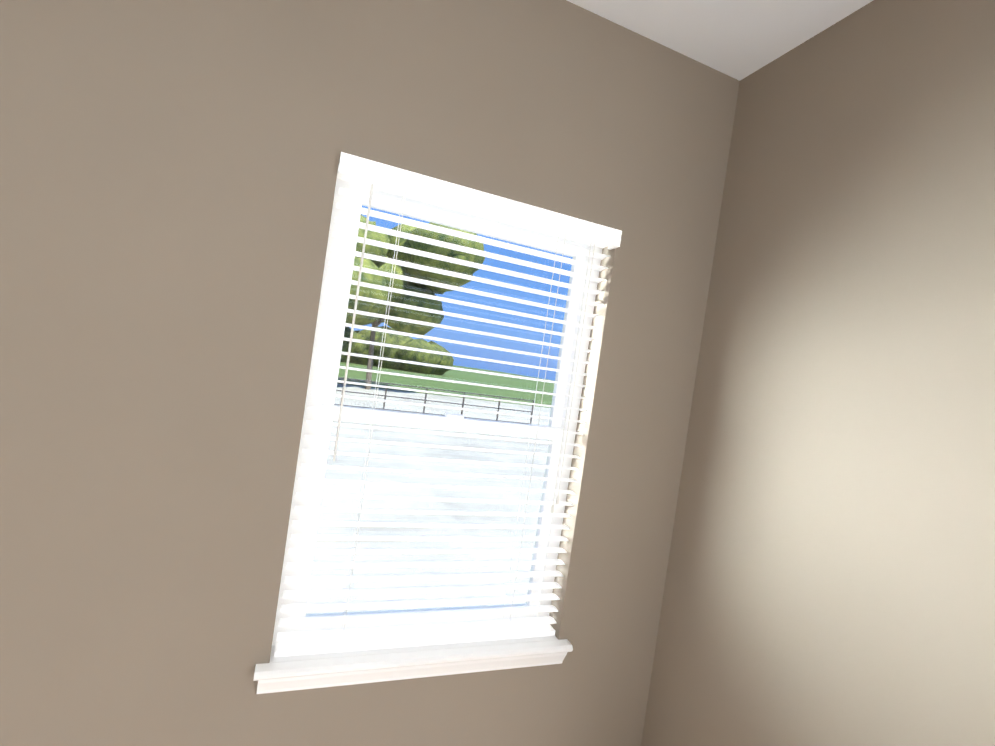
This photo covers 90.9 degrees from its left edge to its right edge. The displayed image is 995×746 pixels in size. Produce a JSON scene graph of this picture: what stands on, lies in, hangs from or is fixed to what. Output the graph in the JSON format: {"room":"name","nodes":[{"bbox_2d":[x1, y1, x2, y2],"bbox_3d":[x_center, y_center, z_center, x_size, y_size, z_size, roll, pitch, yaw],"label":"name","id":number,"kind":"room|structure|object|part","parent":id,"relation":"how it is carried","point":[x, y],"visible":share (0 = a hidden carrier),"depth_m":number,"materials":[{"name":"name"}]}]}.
{"room":"empty room","nodes":[
{"label":"empty room","id":0,"kind":"room"},
{"bbox_2d":[0,0,739,745],"bbox_3d":[-1.179,-0.027,1.222,4.080,2.740,0.160,8,1,-21],"label":"wall","id":1,"kind":"structure","parent":0,"point":[168,172],"depth_m":1.33,"materials":[{"name":"beige paint"}]},
{"bbox_2d":[253,636,572,693],"bbox_3d":[-0.230,0.927,1.587,1.010,0.082,0.130,8,1,-21],"label":"window sill","id":2,"kind":"structure","parent":1,"relation":"attached to","point":[291,673],"depth_m":1.52,"materials":[{"name":"white wood"}]},
{"bbox_2d":[272,152,621,656],"bbox_3d":[-0.137,0.173,1.616,0.940,1.480,0.178,8,1,-21],"label":"window blinds","id":3,"kind":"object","parent":1,"relation":"in","point":[294,621],"depth_m":1.57,"materials":[{"name":"white plastic"}]},
{"bbox_2d":[333,184,373,460],"bbox_3d":[-0.408,-0.141,1.385,0.007,0.790,0.008,8,1,-21],"label":"blind cord","id":4,"kind":"object","parent":3,"relation":"hanging from","point":[351,337],"depth_m":1.38,"materials":[{"name":"white fabric"}]},
{"bbox_2d":[341,191,405,646],"bbox_3d":[-0.370,0.131,1.468,0.002,1.404,0.002,8,1,-21],"label":"blind cord","id":5,"kind":"object","parent":3,"relation":"hanging from","point":[405,191],"depth_m":1.47,"materials":[{"name":"white fabric"}]},
{"bbox_3d":[-0.158,0.164,1.671,0.770,1.300,0.031,8,1,-21],"label":"glass","id":6,"kind":"part","parent":3,"relation":"part of","materials":[{"name":"clear glass"}]},
{"bbox_3d":[-0.119,0.162,1.575,0.936,1.448,0.090,8,1,-21],"label":"near window blind rails","id":7,"kind":"part","parent":3,"relation":"part of","materials":[{"name":"white plastic"}]},
{"bbox_2d":[503,237,558,618],"bbox_3d":[0.116,0.198,1.718,0.002,1.404,0.002,8,1,-21],"label":"blind cord","id":8,"kind":"object","parent":3,"relation":"hanging from","point":[558,237],"depth_m":1.72,"materials":[{"name":"white fabric"}]},
{"bbox_2d":[508,234,565,632],"bbox_3d":[0.136,0.201,1.667,0.002,1.404,0.002,8,1,-21],"label":"blind cord","id":9,"kind":"object","parent":3,"relation":"hanging from","point":[565,234],"depth_m":1.67,"materials":[{"name":"white fabric"}]},
{"bbox_2d":[550,242,594,512],"bbox_3d":[0.256,0.019,1.652,0.027,0.924,0.012,8,1,-21],"label":"blind cord","id":10,"kind":"object","parent":3,"relation":"hanging from","point":[557,498],"depth_m":1.65,"materials":[{"name":"white fabric"}]},
{"bbox_2d":[567,0,872,80],"bbox_3d":[-0.307,-1.314,-0.538,4.400,0.100,3.900,8,1,-21],"label":"ceiling","id":11,"kind":"structure","parent":0,"point":[739,40],"depth_m":1.61,"materials":[{"name":"white paint"}]},
{"bbox_2d":[641,0,994,745],"bbox_3d":[1.448,0.362,0.251,0.160,2.740,3.900,8,1,-21],"label":"wall","id":12,"kind":"structure","parent":0,"point":[829,580],"depth_m":1.36,"materials":[{"name":"beige paint"}]},
{"label":"outside","id":13,"kind":"structure","parent":0,"visible":0},
{"bbox_2d":[337,362,554,407],"bbox_3d":[-54.155,-6.788,87.749,200.000,0.200,199.820,8,1,-21],"label":"lawn","id":14,"kind":"structure","parent":13,"point":[509,382],"depth_m":40.85,"materials":[{"name":"green plant"}]},
{"bbox_2d":[365,318,383,389],"bbox_3d":[-5.688,-1.891,23.216,2.742,5.514,2.307,8,1,-21],"label":"trunk","id":15,"kind":"object","parent":14,"relation":"on","point":[372,338],"depth_m":23.51,"materials":[{"name":"brown wood"}]},
{"bbox_2d":[346,215,484,337],"bbox_3d":[-5.164,-4.798,23.480,8.223,6.040,6.451,8,1,-21],"label":"tree","id":16,"kind":"object","parent":15,"relation":"attached to","point":[400,311],"depth_m":22.42,"materials":[{"name":"green plant"}]},
{"bbox_2d":[340,325,453,374],"bbox_3d":[-36.676,-5.747,31.694,79.122,6.122,46.400,8,1,-21],"label":"hedge","id":17,"kind":"object","parent":14,"relation":"on","point":[398,340],"depth_m":55.95,"materials":[{"name":"green plant"}]},
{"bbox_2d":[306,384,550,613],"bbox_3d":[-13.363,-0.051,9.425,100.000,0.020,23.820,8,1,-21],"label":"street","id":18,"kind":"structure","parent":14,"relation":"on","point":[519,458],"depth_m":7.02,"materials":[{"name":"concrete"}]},
{"bbox_2d":[334,377,533,423],"bbox_3d":[-20.543,-1.578,7.556,47.000,1.050,0.040,8,1,-21],"label":"fence","id":19,"kind":"object","parent":14,"relation":"on","point":[462,404],"depth_m":14.83,"materials":[{"name":"grey metal"}]}
]}

